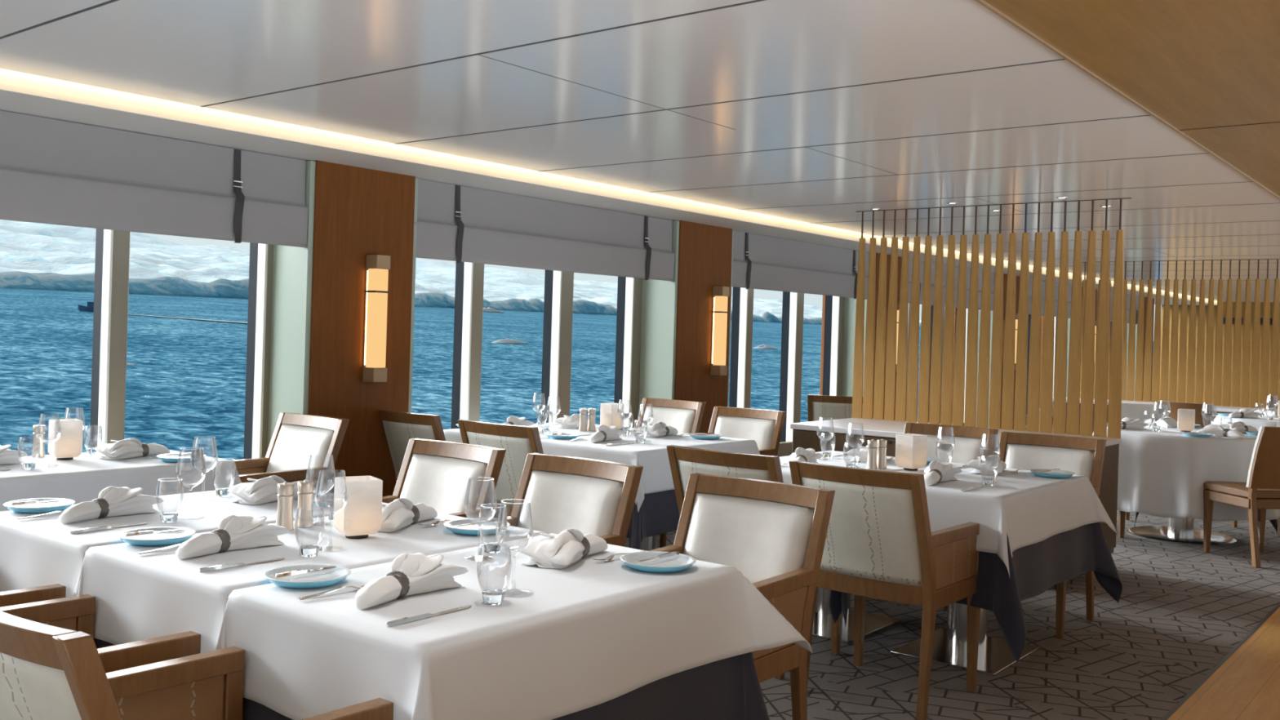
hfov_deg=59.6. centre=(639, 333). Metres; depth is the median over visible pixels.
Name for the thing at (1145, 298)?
trim
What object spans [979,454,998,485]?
tumbler
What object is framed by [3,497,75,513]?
bread plate
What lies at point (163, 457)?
bread plate
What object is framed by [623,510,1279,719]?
floor
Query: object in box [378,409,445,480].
armchair
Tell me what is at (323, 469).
bowl
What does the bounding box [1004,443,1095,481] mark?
cushion
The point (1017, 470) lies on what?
fork
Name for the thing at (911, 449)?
candle lantern
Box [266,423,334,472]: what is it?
cushion
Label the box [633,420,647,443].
tumbler
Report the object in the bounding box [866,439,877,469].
pepper mill
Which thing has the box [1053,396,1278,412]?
countertop
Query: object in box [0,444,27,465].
napkin
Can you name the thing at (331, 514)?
tumbler
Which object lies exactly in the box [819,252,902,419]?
trim
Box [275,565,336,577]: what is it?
butter knife
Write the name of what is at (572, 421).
napkin
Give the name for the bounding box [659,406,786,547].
armchair
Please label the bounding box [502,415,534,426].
napkin
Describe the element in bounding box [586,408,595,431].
pepper mill
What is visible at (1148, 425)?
tumbler
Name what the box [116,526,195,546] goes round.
bread plate
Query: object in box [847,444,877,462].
napkin
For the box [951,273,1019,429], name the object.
trim
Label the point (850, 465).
tumbler
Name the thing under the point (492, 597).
tumbler
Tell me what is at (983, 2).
trim
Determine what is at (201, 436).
bowl
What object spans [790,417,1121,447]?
countertop
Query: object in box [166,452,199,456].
butter knife
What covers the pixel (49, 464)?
wine glass
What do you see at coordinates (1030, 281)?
blind
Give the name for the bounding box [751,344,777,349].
ice floe
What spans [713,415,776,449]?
cushion
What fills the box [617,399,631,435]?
wine glass
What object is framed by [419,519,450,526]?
fork
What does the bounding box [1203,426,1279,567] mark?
chair
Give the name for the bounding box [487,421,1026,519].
wall
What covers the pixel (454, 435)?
tablecloth
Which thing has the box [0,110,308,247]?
blind
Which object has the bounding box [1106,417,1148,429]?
napkin
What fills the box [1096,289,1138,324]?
blind
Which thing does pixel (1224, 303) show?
wall
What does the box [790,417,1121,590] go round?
sideboard
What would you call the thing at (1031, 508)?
tablecloth
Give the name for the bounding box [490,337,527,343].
ice floe
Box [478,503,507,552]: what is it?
tumbler
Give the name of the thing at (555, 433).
butter knife
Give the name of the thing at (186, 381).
sea
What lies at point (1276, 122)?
trim
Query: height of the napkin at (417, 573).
0.089 m
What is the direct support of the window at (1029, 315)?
in the wall at (784, 453)
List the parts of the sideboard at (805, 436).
handle, door, door, door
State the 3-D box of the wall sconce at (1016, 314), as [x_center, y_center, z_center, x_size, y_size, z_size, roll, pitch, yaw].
[4.525,0.098,13.541,0.095,0.685,0.094,2,0,38]
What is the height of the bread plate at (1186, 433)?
0.021 m
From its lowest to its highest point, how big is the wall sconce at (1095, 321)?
0.685 m
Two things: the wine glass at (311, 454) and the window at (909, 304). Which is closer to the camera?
the wine glass at (311, 454)
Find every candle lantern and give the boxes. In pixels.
[48,418,83,460]
[333,475,382,538]
[600,402,623,429]
[895,433,927,471]
[1177,408,1195,431]
[1277,400,1279,417]
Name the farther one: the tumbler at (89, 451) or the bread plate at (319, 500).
the tumbler at (89, 451)
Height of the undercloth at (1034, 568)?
0.603 m
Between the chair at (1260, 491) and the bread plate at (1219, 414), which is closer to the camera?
the chair at (1260, 491)
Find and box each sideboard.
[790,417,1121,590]
[1052,396,1278,434]
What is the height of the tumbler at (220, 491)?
0.121 m
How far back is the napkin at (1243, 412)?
9.89 m
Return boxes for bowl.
[36,413,61,442]
[175,447,206,487]
[190,435,217,474]
[305,453,335,494]
[314,469,348,515]
[463,477,497,522]
[495,499,533,555]
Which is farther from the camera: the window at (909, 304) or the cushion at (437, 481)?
the window at (909, 304)
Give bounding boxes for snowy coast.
[0,220,921,328]
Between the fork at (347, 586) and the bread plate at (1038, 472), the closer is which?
the fork at (347, 586)
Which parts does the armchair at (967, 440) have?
leg, crest rail, leg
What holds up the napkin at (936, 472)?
on the tablecloth at (1031, 508)
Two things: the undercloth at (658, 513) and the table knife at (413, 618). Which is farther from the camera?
the undercloth at (658, 513)
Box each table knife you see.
[69,522,148,533]
[198,557,284,572]
[386,604,471,626]
[604,443,631,445]
[960,485,982,491]
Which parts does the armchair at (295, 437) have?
panel, armrest, leg, armrest, panel, crest rail, leg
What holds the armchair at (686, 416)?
on the floor
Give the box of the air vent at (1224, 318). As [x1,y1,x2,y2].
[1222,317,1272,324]
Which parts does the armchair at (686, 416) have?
leg, crest rail, leg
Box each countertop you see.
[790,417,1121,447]
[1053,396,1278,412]
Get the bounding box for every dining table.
[628,534,659,551]
[812,586,902,644]
[890,602,1040,675]
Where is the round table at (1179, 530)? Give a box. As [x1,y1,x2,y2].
[1126,517,1236,545]
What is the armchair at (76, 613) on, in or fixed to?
on the floor
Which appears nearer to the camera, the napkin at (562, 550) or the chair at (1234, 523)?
the napkin at (562, 550)
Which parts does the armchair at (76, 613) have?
armrest, panel, leg, armrest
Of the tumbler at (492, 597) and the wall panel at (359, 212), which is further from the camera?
the wall panel at (359, 212)
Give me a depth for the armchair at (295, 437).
5.53 m
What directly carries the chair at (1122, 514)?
on the floor
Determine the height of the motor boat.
7.487 m
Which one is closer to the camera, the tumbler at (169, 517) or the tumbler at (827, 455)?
the tumbler at (169, 517)
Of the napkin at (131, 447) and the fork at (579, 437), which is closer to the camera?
the napkin at (131, 447)
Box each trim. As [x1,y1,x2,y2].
[0,0,1279,297]
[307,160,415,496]
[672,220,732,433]
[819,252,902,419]
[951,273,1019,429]
[974,0,1279,199]
[1039,286,1097,408]
[1142,297,1154,400]
[1160,602,1279,719]
[1179,121,1279,130]
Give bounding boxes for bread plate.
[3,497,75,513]
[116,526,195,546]
[156,453,205,462]
[262,564,351,588]
[312,494,333,508]
[443,518,510,535]
[544,432,579,439]
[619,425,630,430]
[620,551,696,573]
[688,432,722,439]
[926,457,940,464]
[1029,468,1075,478]
[1182,431,1213,437]
[1217,413,1231,416]
[1245,431,1257,435]
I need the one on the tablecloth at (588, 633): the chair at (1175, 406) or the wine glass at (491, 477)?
the wine glass at (491, 477)
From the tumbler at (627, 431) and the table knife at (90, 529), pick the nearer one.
the table knife at (90, 529)
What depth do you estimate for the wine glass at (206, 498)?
3.68 m
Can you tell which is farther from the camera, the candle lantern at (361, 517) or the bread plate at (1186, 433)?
the bread plate at (1186, 433)
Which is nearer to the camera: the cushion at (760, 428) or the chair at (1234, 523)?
the cushion at (760, 428)
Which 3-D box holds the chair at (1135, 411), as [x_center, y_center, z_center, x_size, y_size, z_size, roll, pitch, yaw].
[4.078,1.029,9.013,0.460,0.887,0.616,2,0,8]
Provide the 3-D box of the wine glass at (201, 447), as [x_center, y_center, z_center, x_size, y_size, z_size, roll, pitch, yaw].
[-1.345,0.446,3.343,0.085,0.204,0.085,2,0,38]
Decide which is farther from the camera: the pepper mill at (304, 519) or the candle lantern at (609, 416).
the candle lantern at (609, 416)
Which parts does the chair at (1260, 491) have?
leg, seat frame, seat, leg, leg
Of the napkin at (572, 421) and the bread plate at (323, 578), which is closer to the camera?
the bread plate at (323, 578)
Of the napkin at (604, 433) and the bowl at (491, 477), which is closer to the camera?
the bowl at (491, 477)
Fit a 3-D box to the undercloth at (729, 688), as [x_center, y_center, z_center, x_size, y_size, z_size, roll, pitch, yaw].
[-0.303,0.884,2.663,0.808,0.602,1.238,2,0,38]
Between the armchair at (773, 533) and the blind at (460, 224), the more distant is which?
the blind at (460, 224)
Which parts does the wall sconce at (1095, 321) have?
lamp shade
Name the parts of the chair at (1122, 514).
leg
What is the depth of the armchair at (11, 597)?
2.81 m
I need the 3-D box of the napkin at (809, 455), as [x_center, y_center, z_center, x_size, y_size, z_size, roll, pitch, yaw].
[0.743,0.571,5.129,0.159,0.089,0.295,2,0,17]
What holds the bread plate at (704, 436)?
on the tablecloth at (656, 474)
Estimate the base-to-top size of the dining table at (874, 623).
0.753 m
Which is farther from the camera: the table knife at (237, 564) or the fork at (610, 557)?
the fork at (610, 557)
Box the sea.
[0,288,1153,460]
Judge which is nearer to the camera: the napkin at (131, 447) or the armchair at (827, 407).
the napkin at (131, 447)
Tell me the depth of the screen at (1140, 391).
11.28 m
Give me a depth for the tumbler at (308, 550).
2.82 m
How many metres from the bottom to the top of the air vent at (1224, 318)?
0.120 m
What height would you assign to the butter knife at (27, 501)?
0.008 m
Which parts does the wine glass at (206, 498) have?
stem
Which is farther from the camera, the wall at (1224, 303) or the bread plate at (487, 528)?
the wall at (1224, 303)
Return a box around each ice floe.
[483,306,503,312]
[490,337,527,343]
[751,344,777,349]
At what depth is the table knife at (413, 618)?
2.25 m
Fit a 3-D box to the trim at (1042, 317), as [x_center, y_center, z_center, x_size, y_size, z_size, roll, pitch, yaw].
[6.203,0.436,16.210,0.580,2.200,0.690,2,0,38]
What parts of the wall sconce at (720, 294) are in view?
plate, lamp shade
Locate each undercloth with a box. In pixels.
[93,637,115,648]
[242,651,769,719]
[626,488,679,550]
[829,522,1122,662]
[840,591,847,626]
[1134,511,1277,533]
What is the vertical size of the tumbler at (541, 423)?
0.121 m
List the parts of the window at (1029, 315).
frame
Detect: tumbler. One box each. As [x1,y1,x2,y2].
[17,435,39,469]
[82,430,102,454]
[155,479,183,522]
[212,458,235,496]
[293,507,325,556]
[324,477,333,520]
[476,545,511,604]
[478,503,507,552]
[536,405,548,425]
[539,411,552,432]
[620,416,633,434]
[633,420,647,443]
[820,434,835,457]
[843,443,860,467]
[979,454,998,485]
[1143,413,1155,427]
[1151,413,1162,431]
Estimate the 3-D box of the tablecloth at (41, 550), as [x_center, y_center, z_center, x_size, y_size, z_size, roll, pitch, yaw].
[-1.377,0.695,3.484,0.836,0.292,1.195,2,0,38]
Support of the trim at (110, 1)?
attached to the ceiling
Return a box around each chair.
[1038,408,1125,537]
[1107,403,1168,519]
[1157,400,1212,426]
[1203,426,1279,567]
[1231,417,1279,536]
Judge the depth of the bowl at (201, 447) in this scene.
3.34 m
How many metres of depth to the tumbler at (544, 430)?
6.43 m
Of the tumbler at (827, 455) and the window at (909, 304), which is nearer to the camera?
the tumbler at (827, 455)
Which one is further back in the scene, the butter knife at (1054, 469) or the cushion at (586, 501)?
the butter knife at (1054, 469)
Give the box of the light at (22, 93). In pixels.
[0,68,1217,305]
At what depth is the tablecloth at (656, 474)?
5.79 m
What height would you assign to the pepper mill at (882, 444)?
0.137 m
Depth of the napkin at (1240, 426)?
8.06 m
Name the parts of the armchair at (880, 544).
leg, crest rail, leg, panel, rail, leg, armrest, panel, rail, leg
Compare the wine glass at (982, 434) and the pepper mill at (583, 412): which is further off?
the pepper mill at (583, 412)
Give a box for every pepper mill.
[31,423,45,457]
[275,481,294,530]
[295,479,314,528]
[578,408,586,431]
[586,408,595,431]
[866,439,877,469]
[876,438,887,469]
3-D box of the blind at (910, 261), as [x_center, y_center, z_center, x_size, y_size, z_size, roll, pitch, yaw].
[3.447,-0.511,12.298,0.085,0.460,2.460,2,0,38]
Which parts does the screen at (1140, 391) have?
rod, rod, rod, rod, rod, rod, rod, rod, rod, rod, rod, rod, rod, rod, rod, rod, rod, rod, rod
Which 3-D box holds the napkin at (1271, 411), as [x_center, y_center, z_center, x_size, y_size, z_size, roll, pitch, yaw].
[5.789,0.723,10.314,0.159,0.089,0.295,2,0,-19]
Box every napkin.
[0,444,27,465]
[58,486,164,523]
[94,437,169,459]
[175,515,289,559]
[227,475,318,504]
[353,552,468,608]
[378,497,437,532]
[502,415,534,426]
[516,528,608,568]
[554,413,588,428]
[589,424,625,442]
[636,421,678,437]
[789,447,822,463]
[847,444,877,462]
[924,461,961,485]
[967,454,1006,475]
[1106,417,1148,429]
[1143,415,1177,427]
[1196,424,1245,438]
[1220,421,1257,432]
[1228,408,1262,417]
[1253,407,1278,417]
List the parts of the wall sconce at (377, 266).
plate, lamp shade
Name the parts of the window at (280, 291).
frame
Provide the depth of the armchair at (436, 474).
4.39 m
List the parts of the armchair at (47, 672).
crest rail, panel, leg, panel, armrest, leg, armrest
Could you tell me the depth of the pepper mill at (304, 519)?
3.22 m
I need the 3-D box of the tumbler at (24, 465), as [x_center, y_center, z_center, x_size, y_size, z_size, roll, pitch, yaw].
[-2.342,0.458,4.279,0.076,0.121,0.076,2,0,38]
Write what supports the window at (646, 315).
in the wall at (784, 453)
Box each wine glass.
[36,413,61,466]
[175,447,206,515]
[190,435,217,500]
[305,453,335,523]
[314,469,348,548]
[463,477,497,556]
[495,499,533,590]
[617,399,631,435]
[816,417,834,460]
[845,424,864,468]
[979,434,999,483]
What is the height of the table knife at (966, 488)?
0.008 m
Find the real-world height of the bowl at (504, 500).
0.125 m
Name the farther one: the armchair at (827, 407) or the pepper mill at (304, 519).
the armchair at (827, 407)
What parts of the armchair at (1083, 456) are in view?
leg, crest rail, leg, leg, armrest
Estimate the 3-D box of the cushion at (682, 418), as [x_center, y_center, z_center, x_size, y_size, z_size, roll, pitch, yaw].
[0.185,0.704,7.836,0.448,0.360,0.158,2,0,38]
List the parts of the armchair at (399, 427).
crest rail, panel, leg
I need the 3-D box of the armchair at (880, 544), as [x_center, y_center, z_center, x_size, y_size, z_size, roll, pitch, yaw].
[0.929,0.935,4.262,0.528,0.887,0.626,2,0,38]
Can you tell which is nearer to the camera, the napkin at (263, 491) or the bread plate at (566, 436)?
the napkin at (263, 491)
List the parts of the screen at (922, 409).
rod, rod, rod, rod, rod, rod, rod, rod, rod, rod, rod, rod, rod, rod, rod, rod, rod, rod, rod, rod, rod, rod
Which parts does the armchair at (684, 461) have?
leg, crest rail, panel, leg, leg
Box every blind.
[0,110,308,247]
[413,178,675,280]
[731,230,869,299]
[908,258,995,311]
[1028,278,1071,318]
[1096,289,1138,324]
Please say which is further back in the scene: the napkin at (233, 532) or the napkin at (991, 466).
the napkin at (991, 466)
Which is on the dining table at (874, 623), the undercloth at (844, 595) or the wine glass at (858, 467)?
the undercloth at (844, 595)
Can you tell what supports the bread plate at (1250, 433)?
on the tablecloth at (1164, 473)
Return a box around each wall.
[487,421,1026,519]
[1159,302,1279,408]
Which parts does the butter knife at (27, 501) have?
blade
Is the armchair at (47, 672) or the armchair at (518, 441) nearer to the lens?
the armchair at (47, 672)
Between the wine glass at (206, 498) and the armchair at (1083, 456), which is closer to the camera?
the wine glass at (206, 498)
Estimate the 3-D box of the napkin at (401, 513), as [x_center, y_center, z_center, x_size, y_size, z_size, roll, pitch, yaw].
[-0.701,0.528,3.321,0.159,0.089,0.295,2,0,25]
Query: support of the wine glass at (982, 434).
on the tablecloth at (1031, 508)
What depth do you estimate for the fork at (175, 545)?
2.81 m
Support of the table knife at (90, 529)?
on the tablecloth at (41, 550)
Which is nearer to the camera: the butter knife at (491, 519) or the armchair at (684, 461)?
the butter knife at (491, 519)
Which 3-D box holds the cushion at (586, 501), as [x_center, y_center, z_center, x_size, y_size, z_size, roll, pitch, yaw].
[-0.261,0.691,3.977,0.448,0.360,0.158,2,0,38]
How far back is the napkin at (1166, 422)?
8.42 m
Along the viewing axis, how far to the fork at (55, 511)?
3.24 m
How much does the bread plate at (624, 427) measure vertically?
0.021 m
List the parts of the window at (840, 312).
frame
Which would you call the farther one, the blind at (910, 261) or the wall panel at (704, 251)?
the blind at (910, 261)
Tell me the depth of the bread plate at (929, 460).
5.44 m
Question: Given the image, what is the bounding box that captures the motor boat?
[78,302,247,323]
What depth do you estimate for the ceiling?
4.21 m
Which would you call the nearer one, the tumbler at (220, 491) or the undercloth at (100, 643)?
the undercloth at (100, 643)
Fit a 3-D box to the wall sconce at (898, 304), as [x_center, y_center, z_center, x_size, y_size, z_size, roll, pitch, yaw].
[2.543,0.039,11.042,0.095,0.685,0.094,2,0,38]
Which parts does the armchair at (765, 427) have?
leg, leg, crest rail, armrest, leg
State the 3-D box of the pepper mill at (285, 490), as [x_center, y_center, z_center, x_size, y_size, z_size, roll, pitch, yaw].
[-1.012,0.491,3.184,0.051,0.137,0.051,2,0,17]
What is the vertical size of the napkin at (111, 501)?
0.089 m
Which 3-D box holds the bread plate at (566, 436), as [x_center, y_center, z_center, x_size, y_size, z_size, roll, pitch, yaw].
[-0.429,0.565,6.147,0.192,0.021,0.192,2,0,33]
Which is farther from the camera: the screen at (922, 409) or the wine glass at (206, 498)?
the screen at (922, 409)
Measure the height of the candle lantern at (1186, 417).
0.163 m
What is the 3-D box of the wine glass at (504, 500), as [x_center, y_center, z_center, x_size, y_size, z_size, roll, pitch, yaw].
[-0.281,0.478,2.502,0.085,0.204,0.085,2,0,38]
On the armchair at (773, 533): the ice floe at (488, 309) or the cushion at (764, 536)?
the cushion at (764, 536)
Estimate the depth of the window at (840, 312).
10.27 m
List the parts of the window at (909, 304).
frame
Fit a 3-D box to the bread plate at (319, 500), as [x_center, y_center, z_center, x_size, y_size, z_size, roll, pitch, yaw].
[-0.972,0.549,3.639,0.192,0.021,0.192,2,0,37]
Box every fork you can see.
[16,511,63,519]
[137,543,181,554]
[297,585,364,599]
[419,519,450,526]
[567,437,589,440]
[592,551,644,561]
[1009,469,1029,473]
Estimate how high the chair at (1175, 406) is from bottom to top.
0.887 m
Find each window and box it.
[89,160,315,458]
[408,177,679,429]
[727,230,866,451]
[905,273,995,427]
[1026,314,1070,428]
[1110,321,1137,399]
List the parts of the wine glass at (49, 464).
stem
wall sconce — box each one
[362,254,390,382]
[710,286,729,375]
[895,302,899,372]
[1014,313,1017,369]
[1093,320,1096,368]
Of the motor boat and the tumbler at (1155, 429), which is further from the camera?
the motor boat
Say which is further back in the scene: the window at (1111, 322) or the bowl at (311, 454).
the window at (1111, 322)
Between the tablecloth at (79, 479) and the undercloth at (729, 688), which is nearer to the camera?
the undercloth at (729, 688)
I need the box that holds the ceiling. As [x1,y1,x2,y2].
[0,0,1279,302]
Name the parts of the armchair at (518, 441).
leg, crest rail, panel, rail, leg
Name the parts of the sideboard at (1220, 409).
door, door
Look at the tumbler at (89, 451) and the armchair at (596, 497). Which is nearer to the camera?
the armchair at (596, 497)
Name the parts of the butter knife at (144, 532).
blade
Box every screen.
[851,197,1131,438]
[1072,258,1279,408]
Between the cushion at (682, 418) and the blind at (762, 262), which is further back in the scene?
the blind at (762, 262)
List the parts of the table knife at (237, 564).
blade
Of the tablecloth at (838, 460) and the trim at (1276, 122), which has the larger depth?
the tablecloth at (838, 460)
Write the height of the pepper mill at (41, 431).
0.137 m
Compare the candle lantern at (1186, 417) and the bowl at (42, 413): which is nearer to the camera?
the bowl at (42, 413)
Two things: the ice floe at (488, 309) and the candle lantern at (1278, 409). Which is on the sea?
the ice floe at (488, 309)
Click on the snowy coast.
(33, 255)
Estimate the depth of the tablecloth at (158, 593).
2.75 m
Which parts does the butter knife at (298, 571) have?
blade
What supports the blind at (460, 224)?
attached to the window at (646, 315)
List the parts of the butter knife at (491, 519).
blade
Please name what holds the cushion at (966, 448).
on the armchair at (967, 440)
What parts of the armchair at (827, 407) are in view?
leg, crest rail, panel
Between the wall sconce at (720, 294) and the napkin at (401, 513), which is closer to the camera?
the napkin at (401, 513)
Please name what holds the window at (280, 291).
in the wall at (784, 453)
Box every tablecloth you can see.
[0,449,241,511]
[0,490,387,597]
[72,512,549,653]
[215,533,812,719]
[443,422,639,443]
[540,431,759,511]
[779,450,945,484]
[896,462,1116,577]
[1092,425,1279,521]
[1213,414,1279,431]
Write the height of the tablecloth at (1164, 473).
0.555 m
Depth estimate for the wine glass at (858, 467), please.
5.15 m
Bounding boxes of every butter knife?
[10,498,66,505]
[124,528,185,536]
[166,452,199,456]
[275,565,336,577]
[455,518,498,526]
[551,432,571,435]
[638,551,679,562]
[1044,468,1060,472]
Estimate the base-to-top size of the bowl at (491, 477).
0.125 m
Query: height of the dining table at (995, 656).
0.753 m
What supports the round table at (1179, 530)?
on the floor
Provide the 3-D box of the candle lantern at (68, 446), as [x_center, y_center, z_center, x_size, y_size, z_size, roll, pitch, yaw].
[-2.365,0.438,4.598,0.106,0.163,0.106,2,0,-42]
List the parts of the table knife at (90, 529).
blade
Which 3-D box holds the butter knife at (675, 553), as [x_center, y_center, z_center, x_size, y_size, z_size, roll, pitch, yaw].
[0.047,0.564,2.823,0.014,0.008,0.160,2,0,40]
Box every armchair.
[0,583,66,607]
[0,594,200,672]
[0,610,393,719]
[232,412,349,492]
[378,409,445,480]
[382,438,506,518]
[457,419,543,517]
[498,453,643,546]
[635,397,706,433]
[648,473,835,719]
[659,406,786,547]
[666,444,842,679]
[788,460,980,719]
[807,394,862,422]
[904,422,998,610]
[997,431,1106,639]
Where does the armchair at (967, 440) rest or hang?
on the floor
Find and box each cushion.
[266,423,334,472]
[400,453,488,514]
[516,469,624,536]
[641,405,696,433]
[682,492,814,583]
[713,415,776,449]
[911,432,987,464]
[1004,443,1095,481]
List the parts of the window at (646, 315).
frame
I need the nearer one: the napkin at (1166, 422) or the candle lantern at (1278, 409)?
the napkin at (1166, 422)
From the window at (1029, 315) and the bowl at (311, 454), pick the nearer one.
the bowl at (311, 454)
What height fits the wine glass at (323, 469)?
0.204 m
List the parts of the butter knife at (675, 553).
blade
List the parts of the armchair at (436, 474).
armrest, leg, crest rail, armrest, leg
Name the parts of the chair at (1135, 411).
leg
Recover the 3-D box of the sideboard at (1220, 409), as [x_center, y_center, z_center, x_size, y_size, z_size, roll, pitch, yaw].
[5.366,1.111,11.304,2.200,0.800,0.622,2,0,38]
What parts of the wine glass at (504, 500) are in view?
stem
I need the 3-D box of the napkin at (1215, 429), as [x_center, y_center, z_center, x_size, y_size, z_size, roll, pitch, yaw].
[4.013,0.669,7.683,0.159,0.089,0.295,2,0,-32]
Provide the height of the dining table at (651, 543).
0.753 m
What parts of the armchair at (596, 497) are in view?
armrest, leg, crest rail, armrest, leg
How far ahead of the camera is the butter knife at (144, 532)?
2.94 m
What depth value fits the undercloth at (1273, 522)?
7.60 m
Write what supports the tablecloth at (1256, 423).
on the round table
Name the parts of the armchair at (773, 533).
armrest, leg, crest rail, rail, panel, armrest, leg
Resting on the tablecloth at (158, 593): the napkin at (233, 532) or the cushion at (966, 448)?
the napkin at (233, 532)
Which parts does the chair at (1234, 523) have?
leg, leg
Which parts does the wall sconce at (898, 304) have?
lamp shade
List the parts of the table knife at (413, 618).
blade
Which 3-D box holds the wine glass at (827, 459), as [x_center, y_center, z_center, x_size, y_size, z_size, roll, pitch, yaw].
[0.906,0.514,5.464,0.085,0.204,0.085,2,0,38]
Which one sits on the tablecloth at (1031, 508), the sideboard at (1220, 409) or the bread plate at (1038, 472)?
the bread plate at (1038, 472)
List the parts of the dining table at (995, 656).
plate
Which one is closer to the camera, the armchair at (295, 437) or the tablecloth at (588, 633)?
the tablecloth at (588, 633)
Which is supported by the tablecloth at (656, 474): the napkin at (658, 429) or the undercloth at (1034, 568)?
the napkin at (658, 429)
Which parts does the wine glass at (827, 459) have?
stem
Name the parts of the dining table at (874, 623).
plate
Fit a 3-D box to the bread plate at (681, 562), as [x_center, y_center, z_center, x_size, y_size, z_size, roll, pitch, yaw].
[0.045,0.579,2.822,0.192,0.021,0.192,2,0,41]
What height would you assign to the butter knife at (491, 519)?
0.008 m
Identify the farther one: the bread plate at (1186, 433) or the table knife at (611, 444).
the bread plate at (1186, 433)
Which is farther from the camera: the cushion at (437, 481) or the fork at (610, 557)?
the cushion at (437, 481)
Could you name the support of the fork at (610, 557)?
on the tablecloth at (588, 633)
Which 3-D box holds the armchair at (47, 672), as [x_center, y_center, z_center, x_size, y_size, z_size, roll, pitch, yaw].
[-0.861,0.881,1.981,0.528,0.887,0.626,2,0,38]
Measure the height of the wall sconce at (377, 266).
0.685 m

